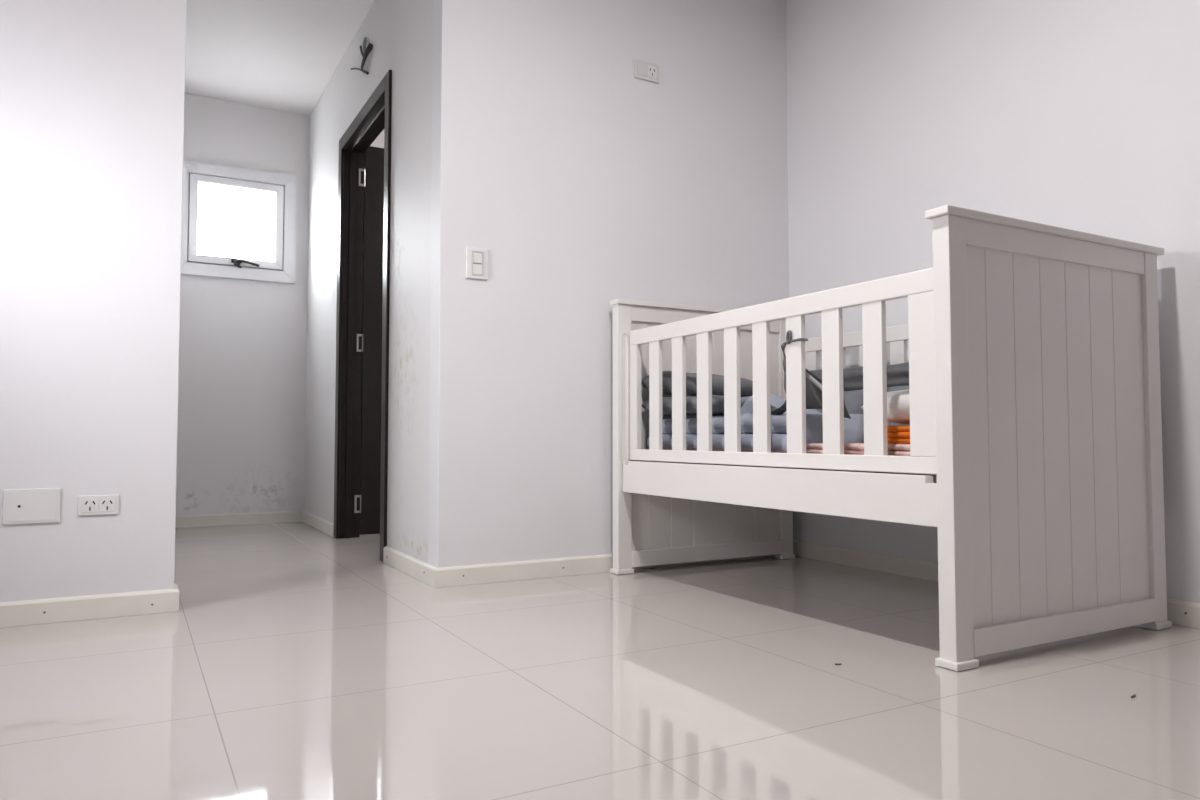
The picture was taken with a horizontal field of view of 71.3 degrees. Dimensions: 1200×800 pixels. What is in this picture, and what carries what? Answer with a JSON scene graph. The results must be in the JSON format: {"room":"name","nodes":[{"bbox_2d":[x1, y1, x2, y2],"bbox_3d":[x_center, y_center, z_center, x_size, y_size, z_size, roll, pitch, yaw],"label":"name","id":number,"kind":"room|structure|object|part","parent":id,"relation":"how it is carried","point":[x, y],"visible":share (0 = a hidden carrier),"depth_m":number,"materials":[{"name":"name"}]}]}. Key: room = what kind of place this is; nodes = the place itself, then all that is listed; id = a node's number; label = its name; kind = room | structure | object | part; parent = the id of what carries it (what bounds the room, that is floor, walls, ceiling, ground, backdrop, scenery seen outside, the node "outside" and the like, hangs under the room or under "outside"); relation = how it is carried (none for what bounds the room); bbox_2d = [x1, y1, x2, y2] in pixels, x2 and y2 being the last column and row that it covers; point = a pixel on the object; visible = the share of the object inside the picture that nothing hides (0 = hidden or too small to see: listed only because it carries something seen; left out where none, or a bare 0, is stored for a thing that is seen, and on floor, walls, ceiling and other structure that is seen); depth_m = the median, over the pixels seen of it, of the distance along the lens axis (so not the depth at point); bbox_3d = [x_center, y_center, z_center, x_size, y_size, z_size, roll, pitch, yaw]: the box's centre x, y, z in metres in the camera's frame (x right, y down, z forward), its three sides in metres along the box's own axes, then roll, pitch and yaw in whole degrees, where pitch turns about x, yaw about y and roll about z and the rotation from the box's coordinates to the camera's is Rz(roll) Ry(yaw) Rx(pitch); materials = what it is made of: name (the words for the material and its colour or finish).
{"room":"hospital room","nodes":[
{"label":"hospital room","id":0,"kind":"room"},
{"bbox_2d":[176,93,383,515],"bbox_3d":[-1.057,-0.476,5.405,3.381,2.419,0.100,1,-3,-29],"label":"wall","id":1,"kind":"structure","parent":0,"point":[242,389],"depth_m":4.79,"materials":[{"name":"white paint"}]},
{"bbox_2d":[175,511,301,527],"bbox_3d":[-2.076,0.672,4.718,0.780,0.063,0.014,1,-3,-29],"label":"baseboard","id":2,"kind":"structure","parent":1,"relation":"attached to","point":[283,516],"depth_m":4.73,"materials":[{"name":"beige paint"}]},
{"bbox_2d":[181,160,296,283],"bbox_3d":[-2.082,-1.010,4.796,0.639,0.640,0.149,1,-3,-29],"label":"window","id":3,"kind":"structure","parent":1,"relation":"in","point":[282,270],"depth_m":4.78,"materials":[{"name":"white metal"}]},
{"bbox_3d":[-2.076,-1.011,4.785,0.494,0.494,0.044,1,-3,-29],"label":"sash","id":4,"kind":"part","parent":3,"relation":"part of","materials":[{"name":"white metal"}]},
{"bbox_3d":[-2.016,-0.774,4.757,0.149,0.055,0.035,1,-3,-16],"label":"handle","id":5,"kind":"part","parent":3,"relation":"part of","materials":[{"name":"black metal"}]},
{"bbox_2d":[185,0,374,115],"bbox_3d":[0.358,-1.895,1.981,4.320,0.120,7.599,1,-3,-29],"label":"ceiling","id":6,"kind":"structure","parent":0,"point":[282,55],"depth_m":4.15,"materials":[{"name":"paint"}]},
{"bbox_2d":[304,0,432,562],"bbox_3d":[-1.121,-0.539,3.965,0.100,2.419,2.352,1,-3,-29],"label":"wall","id":7,"kind":"structure","parent":0,"point":[400,32],"depth_m":3.31,"materials":[{"name":"white paint"}]},
{"bbox_2d":[302,511,333,536],"bbox_3d":[-1.527,0.664,4.522,0.014,0.063,0.864,1,-3,-29],"label":"baseboard","id":8,"kind":"structure","parent":7,"relation":"attached to","point":[327,527],"depth_m":4.46,"materials":[{"name":"beige paint"}]},
{"bbox_2d":[351,37,372,74],"bbox_3d":[-1.099,-1.546,3.847,0.039,0.206,0.360,1,-3,-29],"label":"wires","id":9,"kind":"object","parent":7,"relation":"attached to","point":[367,48],"visible":1,"depth_m":3.76,"materials":[{"name":"black plastic"}]},
{"bbox_2d":[333,70,391,561],"bbox_3d":[-0.700,-0.324,3.990,0.892,1.991,0.944,1,-3,-29],"label":"door","id":10,"kind":"structure","parent":7,"relation":"in","point":[364,170],"depth_m":4.16,"materials":[{"name":"brown wood"}]},
{"bbox_2d":[383,546,436,586],"bbox_3d":[-0.697,0.600,3.041,0.016,0.063,0.640,1,-3,-29],"label":"baseboard","id":11,"kind":"structure","parent":7,"relation":"attached to","point":[420,570],"depth_m":3.00,"materials":[{"name":"beige paint"}]},
{"bbox_2d":[0,0,788,601],"bbox_3d":[-0.631,-0.588,2.835,3.245,2.419,0.100,1,-3,-29],"label":"wall","id":12,"kind":"structure","parent":0,"point":[586,184],"depth_m":2.89,"materials":[{"name":"white paint"}]},
{"bbox_2d":[2,488,60,524],"bbox_3d":[-1.519,0.283,2.237,0.129,0.093,0.008,1,-3,-29],"label":"blank wall plate","id":13,"kind":"object","parent":12,"relation":"attached to","point":[35,505],"visible":1,"depth_m":2.23,"materials":[{"name":"white plastic"}]},
{"bbox_2d":[0,584,178,627],"bbox_3d":[-1.633,0.564,2.208,0.933,0.063,0.106,1,-3,-29],"label":"baseboard","id":14,"kind":"structure","parent":12,"relation":"attached to","point":[64,609],"depth_m":2.28,"materials":[{"name":"beige paint"}]},
{"bbox_2d":[78,495,118,515],"bbox_3d":[-1.385,0.290,2.312,0.097,0.054,0.007,1,-3,-29],"label":"wall socket","id":15,"kind":"object","parent":12,"relation":"attached to","point":[90,504],"visible":1,"depth_m":2.31,"materials":[{"name":"white plastic"}]},
{"bbox_2d":[466,247,487,279],"bbox_3d":[-0.422,-0.471,2.881,0.079,0.108,0.015,1,-3,-29],"label":"light switch","id":16,"kind":"object","parent":12,"relation":"attached to","point":[476,258],"visible":1,"depth_m":2.88,"materials":[{"name":"white plastic"}]},
{"bbox_3d":[-0.421,-0.470,2.880,0.043,0.086,0.003,1,-3,-29],"label":"module frame","id":17,"kind":"part","parent":16,"relation":"part of","materials":[{"name":"white plastic"}]},
{"bbox_2d":[434,554,772,587],"bbox_3d":[0.132,0.604,3.146,1.560,0.063,0.016,1,-3,-29],"label":"baseboard","id":18,"kind":"structure","parent":12,"relation":"attached to","point":[555,567],"depth_m":2.93,"materials":[{"name":"beige paint"}]},
{"bbox_2d":[634,59,658,82],"bbox_3d":[0.182,-1.280,3.258,0.112,0.071,0.012,1,-3,-29],"label":"wall socket","id":19,"kind":"object","parent":12,"relation":"attached to","point":[643,70],"visible":1,"depth_m":3.25,"materials":[{"name":"white plastic"}]},
{"bbox_2d":[0,522,1199,799],"bbox_3d":[0.358,0.631,1.871,4.320,0.100,7.599,1,-3,-29],"label":"floor","id":20,"kind":"structure","parent":0,"point":[294,662],"depth_m":1.63,"materials":[{"name":"tile"}]},
{"bbox_2d":[610,205,1171,670],"bbox_3d":[0.770,0.113,2.647,0.866,1.001,1.478,1,-3,-29],"label":"crib","id":21,"kind":"object","parent":20,"relation":"on","point":[1035,385],"visible":0.91,"depth_m":2.07,"materials":[{"name":"white wood"}]},
{"bbox_3d":[0.081,0.133,3.073,0.058,0.968,0.042,1,-3,-29],"label":"post","id":22,"kind":"part","parent":21,"relation":"part of","materials":[{"name":"white wood"}]},
{"bbox_3d":[0.418,0.139,3.262,0.732,0.885,0.018,1,-3,-29],"label":"footboard","id":23,"kind":"part","parent":21,"relation":"part of","materials":[{"name":"white wood"}]},
{"bbox_3d":[0.418,-0.314,3.281,0.716,0.058,0.037,1,-3,-29],"label":"rail","id":24,"kind":"part","parent":21,"relation":"part of","materials":[{"name":"white wood"}]},
{"bbox_3d":[0.419,0.590,3.241,0.716,0.058,0.043,1,-3,-29],"label":"rail","id":25,"kind":"part","parent":21,"relation":"part of","materials":[{"name":"white wood"}]},
{"bbox_3d":[0.454,0.174,2.467,0.022,0.040,1.371,1,-3,-29],"label":"rail","id":26,"kind":"part","parent":21,"relation":"part of","materials":[{"name":"white wood"}]},
{"bbox_3d":[0.756,0.149,3.451,0.058,0.968,0.042,1,-3,-29],"label":"post","id":27,"kind":"part","parent":21,"relation":"part of","materials":[{"name":"white wood"}]},
{"bbox_2d":[640,460,936,482],"bbox_3d":[0.773,0.210,2.645,0.694,0.086,1.351,1,-3,-29],"label":"mattress","id":28,"kind":"object","parent":21,"relation":"on","point":[933,475],"visible":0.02,"depth_m":2.27,"materials":[{"name":"white fabric"}]},
{"bbox_2d":[647,393,863,452],"bbox_3d":[0.492,0.077,2.806,0.316,0.194,0.815,1,-3,-29],"label":"quilt","id":29,"kind":"object","parent":28,"relation":"on","point":[853,427],"visible":0.41,"depth_m":2.57,"materials":[{"name":"blue fabric"}]},
{"bbox_2d":[641,371,752,415],"bbox_3d":[0.395,-0.026,2.995,0.349,0.162,0.406,1,-3,-29],"label":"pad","id":30,"kind":"object","parent":29,"relation":"on","point":[746,385],"visible":0.31,"depth_m":2.91,"materials":[{"name":"fabric"}]},
{"bbox_2d":[806,443,909,455],"bbox_3d":[0.885,0.134,2.255,0.448,0.033,0.505,1,-3,-29],"label":"folded blanket","id":31,"kind":"object","parent":28,"relation":"on","point":[813,448],"visible":0.29,"depth_m":2.19,"materials":[{"name":"white fabric"}]},
{"bbox_2d":[887,426,909,443],"bbox_3d":[0.905,0.089,2.134,0.335,0.048,0.270,1,-3,-29],"label":"folded cloth","id":32,"kind":"object","parent":31,"relation":"on","point":[895,434],"visible":0.21,"depth_m":2.09,"materials":[{"name":"orange fabric"}]},
{"bbox_2d":[861,389,909,424],"bbox_3d":[0.956,0.018,2.171,0.443,0.098,0.333,2,-3,-33],"label":"pillow","id":33,"kind":"object","parent":32,"relation":"on","point":[898,402],"visible":0.06,"depth_m":2.11,"materials":[{"name":"white fabric"}]},
{"bbox_2d":[810,362,909,425],"bbox_3d":[1.037,0.018,2.717,0.104,0.303,1.125,1,-3,-29],"label":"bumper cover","id":34,"kind":"object","parent":28,"relation":"on","point":[897,374],"visible":0.05,"depth_m":2.90,"materials":[{"name":"grey fabric"}]},
{"bbox_2d":[771,330,850,418],"bbox_3d":[0.564,-0.064,2.453,0.207,0.250,0.341,1,-3,-29],"label":"bag","id":35,"kind":"object","parent":21,"relation":"attached to","point":[813,382],"visible":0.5,"depth_m":2.38,"materials":[{"name":"grey fabric"}]},
{"bbox_3d":[0.774,0.079,1.837,0.058,0.968,0.044,1,-3,-29],"label":"post","id":36,"kind":"part","parent":21,"relation":"part of","materials":[{"name":"white wood"}]},
{"bbox_3d":[1.112,-0.367,2.046,0.716,0.058,0.039,1,-3,-29],"label":"rail","id":37,"kind":"part","parent":21,"relation":"part of","materials":[{"name":"white wood"}]},
{"bbox_3d":[1.112,0.085,2.026,0.732,0.885,0.020,1,-3,-29],"label":"headboard","id":38,"kind":"part","parent":21,"relation":"part of","materials":[{"name":"white wood"}]},
{"bbox_3d":[1.113,0.536,2.006,0.716,0.058,0.045,1,-3,-29],"label":"rail","id":39,"kind":"part","parent":21,"relation":"part of","materials":[{"name":"white wood"}]},
{"bbox_3d":[1.450,0.096,2.215,0.058,0.968,0.044,1,-3,-29],"label":"post","id":40,"kind":"part","parent":21,"relation":"part of","materials":[{"name":"white wood"}]},
{"bbox_2d":[786,0,1199,602],"bbox_3d":[2.036,-0.644,1.519,0.120,2.419,5.007,1,-3,-29],"label":"wall","id":41,"kind":"structure","parent":0,"point":[1078,115],"depth_m":2.74,"materials":[{"name":"white paint"}]},
{"bbox_2d":[793,540,1199,628],"bbox_3d":[2.005,0.528,1.385,0.016,0.063,4.893,1,-3,-29],"label":"baseboard","id":42,"kind":"structure","parent":41,"relation":"attached to","point":[1183,613],"depth_m":3.05,"materials":[{"name":"beige paint"}]}
]}

